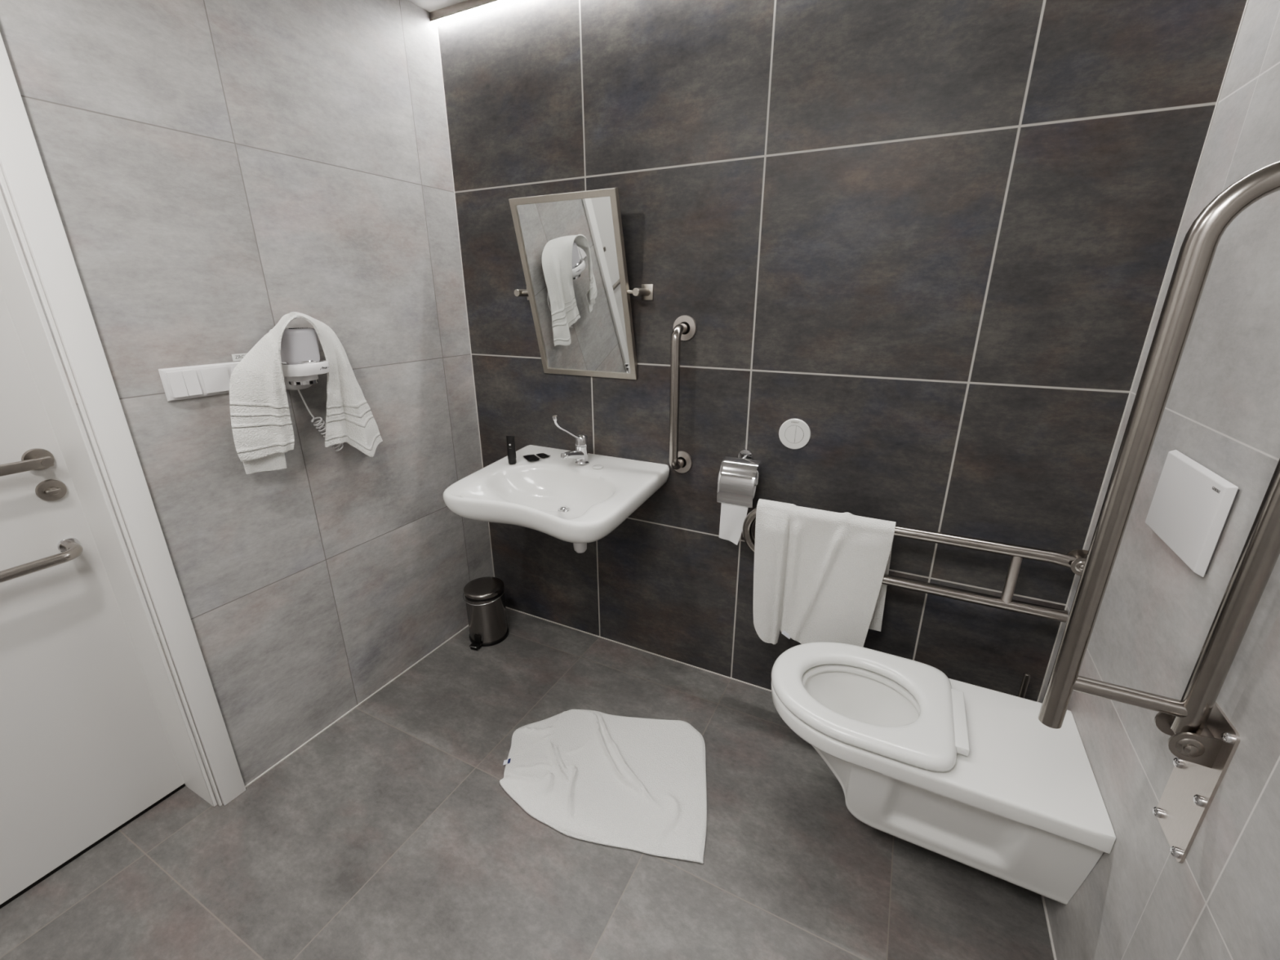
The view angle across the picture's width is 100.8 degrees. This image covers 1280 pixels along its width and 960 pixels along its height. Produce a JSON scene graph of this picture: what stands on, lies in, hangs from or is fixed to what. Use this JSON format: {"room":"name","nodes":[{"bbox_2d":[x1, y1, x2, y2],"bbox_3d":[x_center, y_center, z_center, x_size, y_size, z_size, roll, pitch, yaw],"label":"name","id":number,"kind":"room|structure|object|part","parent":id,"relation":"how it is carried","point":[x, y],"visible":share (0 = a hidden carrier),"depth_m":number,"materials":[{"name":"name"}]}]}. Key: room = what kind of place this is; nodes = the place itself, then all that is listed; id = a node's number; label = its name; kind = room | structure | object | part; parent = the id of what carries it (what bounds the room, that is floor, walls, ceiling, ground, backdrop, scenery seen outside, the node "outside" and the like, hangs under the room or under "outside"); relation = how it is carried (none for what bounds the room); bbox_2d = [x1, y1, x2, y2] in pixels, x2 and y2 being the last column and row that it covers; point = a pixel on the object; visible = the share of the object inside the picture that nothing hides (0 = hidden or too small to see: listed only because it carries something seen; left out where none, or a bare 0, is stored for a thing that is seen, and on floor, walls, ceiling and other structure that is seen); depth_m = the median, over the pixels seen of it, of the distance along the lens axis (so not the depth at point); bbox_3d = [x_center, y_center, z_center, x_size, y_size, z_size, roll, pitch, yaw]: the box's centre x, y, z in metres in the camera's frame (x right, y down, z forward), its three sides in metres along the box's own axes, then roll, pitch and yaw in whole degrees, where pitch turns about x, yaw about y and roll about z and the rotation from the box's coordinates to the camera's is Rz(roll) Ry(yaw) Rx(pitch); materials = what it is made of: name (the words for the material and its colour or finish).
{"room":"accessible bathroom","nodes":[
{"label":"accessible bathroom","id":0,"kind":"room"},
{"bbox_2d":[0,0,493,805],"bbox_3d":[-1.382,-0.188,1.201,0.260,2.462,3.000,9,21,25],"label":"wall","id":1,"kind":"structure","parent":0,"point":[217,171],"depth_m":1.54,"materials":[{"name":"tile"}]},
{"bbox_2d":[0,32,245,908],"bbox_3d":[-1.550,0.076,0.867,0.231,2.140,1.070,9,21,25],"label":"door","id":2,"kind":"structure","parent":1,"relation":"in","point":[95,733],"depth_m":1.30,"materials":[{"name":"white paint"}]},
{"bbox_3d":[-1.414,-0.018,1.159,0.012,0.024,0.182,9,21,25],"label":"handle","id":3,"kind":"part","parent":2,"relation":"part of","materials":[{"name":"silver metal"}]},
{"bbox_3d":[-1.551,0.279,0.995,0.080,0.035,0.753,9,21,25],"label":"pull rail","id":4,"kind":"part","parent":2,"relation":"part of","materials":[{"name":"silver metal"}]},
{"bbox_2d":[158,361,239,401],"bbox_3d":[-1.120,-0.265,1.398,0.016,0.080,0.224,9,21,25],"label":"switch panel","id":5,"kind":"object","parent":1,"relation":"attached to","point":[181,383],"visible":0.65,"depth_m":1.36,"materials":[{"name":"white plastic"}]},
{"bbox_2d":[231,352,247,361],"bbox_3d":[-1.085,-0.342,1.463,0.001,0.018,0.076,9,21,25],"label":"sticker","id":6,"kind":"object","parent":1,"relation":"attached to","point":[238,357],"visible":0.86,"depth_m":1.44,"materials":[{"name":"white paper"}]},
{"bbox_2d":[281,360,329,390],"bbox_3d":[-0.974,-0.333,1.521,0.152,0.160,0.148,9,21,25],"label":"holder","id":7,"kind":"object","parent":1,"relation":"attached to","point":[322,366],"visible":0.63,"depth_m":1.48,"materials":[{"name":"white plastic"}]},
{"bbox_3d":[-1.022,-0.348,1.563,0.027,0.160,0.112,9,21,25],"label":"plate","id":8,"kind":"part","parent":7,"relation":"part of","materials":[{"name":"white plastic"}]},
{"bbox_2d":[268,327,343,451],"bbox_3d":[-0.950,-0.262,1.597,0.107,0.384,0.238,7,20,19],"label":"hair dryer","id":9,"kind":"object","parent":7,"relation":"in","point":[299,345],"visible":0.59,"depth_m":1.47,"materials":[{"name":"grey plastic"}]},
{"bbox_2d":[288,379,318,385],"bbox_3d":[-0.968,-0.283,1.523,0.072,0.012,0.073,9,21,25],"label":"grille","id":10,"kind":"object","parent":9,"relation":"attached to","point":[291,382],"depth_m":1.49,"materials":[{"name":"silver metal"}]},
{"bbox_2d":[229,311,382,474],"bbox_3d":[-0.944,-0.248,1.554,0.136,0.468,0.457,9,21,25],"label":"towel","id":11,"kind":"object","parent":9,"relation":"on","point":[262,428],"visible":1,"depth_m":1.46,"materials":[{"name":"white fabric"}]},
{"bbox_3d":[-0.965,-0.217,1.657,0.038,0.259,0.166,8,21,23],"label":"cord","id":12,"kind":"part","parent":9,"relation":"part of","materials":[{"name":"white plastic"}]},
{"bbox_2d":[244,624,468,787],"bbox_3d":[-0.958,0.778,2.107,0.005,0.004,1.146,9,21,25],"label":"trim","id":13,"kind":"structure","parent":1,"relation":"attached to","point":[409,668],"depth_m":1.91,"materials":[{"name":"plastic"}]},
{"bbox_2d":[436,26,494,577],"bbox_3d":[-0.702,-0.498,2.211,0.002,2.338,0.004,9,21,25],"label":"trim","id":14,"kind":"structure","parent":1,"relation":"attached to","point":[437,26],"depth_m":2.08,"materials":[{"name":"plastic"}]},
{"bbox_2d":[408,0,466,12],"bbox_3d":[-0.355,-1.152,0.289,2.591,0.150,2.950,9,21,25],"label":"ceiling","id":15,"kind":"structure","parent":0,"point":[429,6],"depth_m":1.75,"materials":[{"name":"white paint"}]},
{"bbox_2d":[429,0,521,26],"bbox_3d":[0.239,-1.432,1.368,2.131,0.028,0.030,9,21,25],"label":"recessed light","id":16,"kind":"object","parent":15,"relation":"in","point":[467,8],"visible":1,"depth_m":1.75,"materials":[{"name":"metal"}]},
{"bbox_2d":[0,608,1053,959],"bbox_3d":[-0.350,1.204,1.102,2.591,0.150,2.950,9,21,25],"label":"floor","id":17,"kind":"structure","parent":0,"point":[393,833],"depth_m":1.40,"materials":[{"name":"grey tile"}]},
{"bbox_2d":[462,576,508,650],"bbox_3d":[-0.677,0.574,2.314,0.185,0.252,0.175,-11,22,-28],"label":"pedal bin","id":18,"kind":"object","parent":17,"relation":"on","point":[485,601],"visible":1,"depth_m":2.26,"materials":[{"name":"silver metal"}]},
{"bbox_3d":[-0.686,0.500,2.254,0.181,0.019,0.099,6,20,18],"label":"handle","id":19,"kind":"part","parent":18,"relation":"part of","materials":[{"name":"silver metal"}]},
{"bbox_3d":[-0.673,0.463,2.282,0.168,0.020,0.168,9,21,25],"label":"lid","id":20,"kind":"part","parent":18,"relation":"part of","materials":[{"name":"metal"}]},
{"bbox_2d":[499,709,706,863],"bbox_3d":[-0.121,0.911,1.674,0.669,0.029,0.490,3,19,8],"label":"bath mat","id":21,"kind":"object","parent":17,"relation":"on","point":[635,784],"visible":1,"depth_m":1.63,"materials":[{"name":"white fabric"}]},
{"bbox_2d":[1017,672,1030,697],"bbox_3d":[1.096,0.743,1.563,0.096,0.414,0.096,9,21,25],"label":"toilet brush","id":22,"kind":"object","parent":17,"relation":"on","point":[1026,677],"visible":0.21,"depth_m":1.50,"materials":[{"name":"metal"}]},
{"bbox_2d":[437,0,1246,701],"bbox_3d":[0.294,-0.409,1.829,2.131,2.462,0.200,9,21,25],"label":"wall","id":23,"kind":"structure","parent":0,"point":[935,238],"depth_m":1.52,"materials":[{"name":"tile"}]},
{"bbox_2d":[443,444,669,553],"bbox_3d":[-0.297,0.116,1.900,0.655,0.299,0.527,9,21,25],"label":"washbasin","id":24,"kind":"object","parent":23,"relation":"attached to","point":[563,500],"visible":0.98,"depth_m":1.87,"materials":[{"name":"white ceramic"}]},
{"bbox_2d":[506,435,516,463],"bbox_3d":[-0.484,-0.114,1.991,0.032,0.106,0.023,-16,25,-39],"label":"tube","id":25,"kind":"object","parent":24,"relation":"on","point":[511,450],"visible":1,"depth_m":1.98,"materials":[{"name":"black plastic"}]},
{"bbox_2d":[523,454,540,460],"bbox_3d":[-0.417,-0.087,2.046,0.047,0.008,0.078,-11,22,-29],"label":"sachet","id":26,"kind":"object","parent":24,"relation":"on","point":[529,457],"visible":1,"depth_m":2.04,"materials":[{"name":"black plastic"}]},
{"bbox_2d":[536,453,549,457],"bbox_3d":[-0.379,-0.097,2.069,0.037,0.006,0.056,-15,24,-37],"label":"sachet","id":27,"kind":"object","parent":24,"relation":"on","point":[540,455],"visible":1,"depth_m":2.06,"materials":[{"name":"black plastic"}]},
{"bbox_2d":[552,415,588,464],"bbox_3d":[-0.248,-0.143,1.896,0.051,0.210,0.193,9,21,25],"label":"tap","id":28,"kind":"object","parent":24,"relation":"on","point":[580,454],"visible":1,"depth_m":1.94,"materials":[{"name":"silver metal"}]},
{"bbox_3d":[-0.256,-0.183,1.865,0.017,0.115,0.157,9,21,25],"label":"lever","id":29,"kind":"part","parent":28,"relation":"part of","materials":[{"name":"silver metal"}]},
{"bbox_3d":[-0.240,-0.087,1.931,0.038,0.056,0.124,9,21,25],"label":"spout","id":30,"kind":"part","parent":28,"relation":"part of","materials":[{"name":"silver metal"}]},
{"bbox_2d":[508,187,653,379],"bbox_3d":[-0.219,-0.647,1.823,0.524,0.590,0.154,9,21,25],"label":"mirror","id":31,"kind":"object","parent":23,"relation":"attached to","point":[571,245],"visible":1,"depth_m":1.80,"materials":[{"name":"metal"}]},
{"bbox_3d":[-0.425,-0.686,1.943,0.025,0.025,0.085,9,21,25],"label":"mount post","id":32,"kind":"part","parent":31,"relation":"part of","materials":[{"name":"metal"}]},
{"bbox_3d":[0.005,-0.617,1.737,0.025,0.025,0.085,9,21,25],"label":"mount post","id":33,"kind":"part","parent":31,"relation":"part of","materials":[{"name":"metal"}]},
{"bbox_3d":[0.025,-0.630,1.775,0.042,0.050,0.006,9,21,25],"label":"mount plate","id":34,"kind":"part","parent":31,"relation":"part of","materials":[{"name":"metal"}]},
{"bbox_2d":[505,606,771,691],"bbox_3d":[0.251,0.764,2.138,2.131,0.004,0.005,9,21,25],"label":"trim","id":35,"kind":"structure","parent":23,"relation":"attached to","point":[505,606],"depth_m":2.24,"materials":[{"name":"plastic"}]},
{"bbox_2d":[668,315,697,473],"bbox_3d":[0.129,-0.271,1.790,0.081,0.544,0.095,9,21,25],"label":"grab bar","id":36,"kind":"object","parent":23,"relation":"attached to","point":[685,327],"visible":1,"depth_m":1.75,"materials":[{"name":"silver metal"}]},
{"bbox_2d":[716,448,760,507],"bbox_3d":[0.328,-0.012,1.760,0.135,0.160,0.119,9,21,25],"label":"paper holder","id":37,"kind":"object","parent":23,"relation":"attached to","point":[736,477],"visible":1,"depth_m":1.72,"materials":[{"name":"silver metal"}]},
{"bbox_2d":[719,476,755,545],"bbox_3d":[0.332,0.096,1.787,0.098,0.234,0.096,9,21,25],"label":"toilet roll","id":38,"kind":"object","parent":37,"relation":"in","point":[732,517],"visible":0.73,"depth_m":1.76,"materials":[{"name":"paper"}]},
{"bbox_3d":[0.344,-0.034,1.772,0.122,0.084,0.059,9,21,25],"label":"arm","id":39,"kind":"part","parent":37,"relation":"part of","materials":[{"name":"silver metal"}]},
{"bbox_2d":[778,418,810,448],"bbox_3d":[0.493,-0.147,1.690,0.098,0.098,0.009,9,21,25],"label":"button","id":40,"kind":"object","parent":23,"relation":"attached to","point":[793,433],"visible":1,"depth_m":1.69,"materials":[{"name":"white plastic"}]},
{"bbox_2d":[1038,0,1279,959],"bbox_3d":[0.715,0.162,0.172,0.200,2.462,2.950,9,21,25],"label":"wall","id":41,"kind":"structure","parent":0,"point":[1156,615],"depth_m":0.92,"materials":[{"name":"tile"}]},
{"bbox_2d":[742,507,1088,622],"bbox_3d":[0.742,0.217,1.544,0.906,0.254,0.100,9,21,25],"label":"grab rail","id":42,"kind":"object","parent":41,"relation":"attached to","point":[1075,559],"visible":0.51,"depth_m":1.43,"materials":[{"name":"silver metal"}]},
{"bbox_2d":[753,498,895,647],"bbox_3d":[0.557,0.324,1.669,0.406,0.493,0.094,9,21,25],"label":"bath towel","id":43,"kind":"object","parent":42,"relation":"hanging from","point":[819,574],"visible":0.94,"depth_m":1.64,"materials":[{"name":"white fabric"}]},
{"bbox_2d":[771,641,1115,904],"bbox_3d":[0.690,0.720,1.381,0.712,0.353,0.381,9,21,25],"label":"toilet","id":44,"kind":"object","parent":41,"relation":"attached to","point":[970,775],"visible":1,"depth_m":1.24,"materials":[{"name":"white ceramic"}]},
{"bbox_3d":[0.571,0.548,1.385,0.444,0.029,0.378,9,21,25],"label":"seat","id":45,"kind":"part","parent":44,"relation":"part of","materials":[{"name":"white plastic"}]},
{"bbox_2d":[1040,894,1056,959],"bbox_3d":[0.625,1.290,0.609,0.005,0.004,2.546,9,21,25],"label":"trim","id":46,"kind":"structure","parent":41,"relation":"attached to","point":[1042,896],"depth_m":1.26,"materials":[{"name":"plastic"}]},
{"bbox_2d":[1036,0,1248,702],"bbox_3d":[1.198,-0.189,1.302,0.003,2.338,0.005,9,21,25],"label":"trim","id":47,"kind":"structure","parent":41,"relation":"attached to","point":[1247,1],"depth_m":1.22,"materials":[{"name":"plastic"}]},
{"bbox_2d":[1038,160,1279,862],"bbox_3d":[0.771,0.102,0.748,0.208,0.990,0.100,9,21,25],"label":"grab rail","id":48,"kind":"object","parent":41,"relation":"attached to","point":[1204,741],"visible":1,"depth_m":0.76,"materials":[{"name":"silver metal"}]},
{"bbox_3d":[0.863,0.465,0.824,0.004,0.254,0.100,9,21,25],"label":"wall plate","id":49,"kind":"part","parent":48,"relation":"part of","materials":[{"name":"metal"}]},
{"bbox_2d":[1145,449,1239,577],"bbox_3d":[0.986,0.051,0.956,0.017,0.160,0.242,9,21,25],"label":"flush plate","id":50,"kind":"object","parent":41,"relation":"attached to","point":[1191,507],"visible":1,"depth_m":0.92,"materials":[{"name":"white plastic"}]}
]}

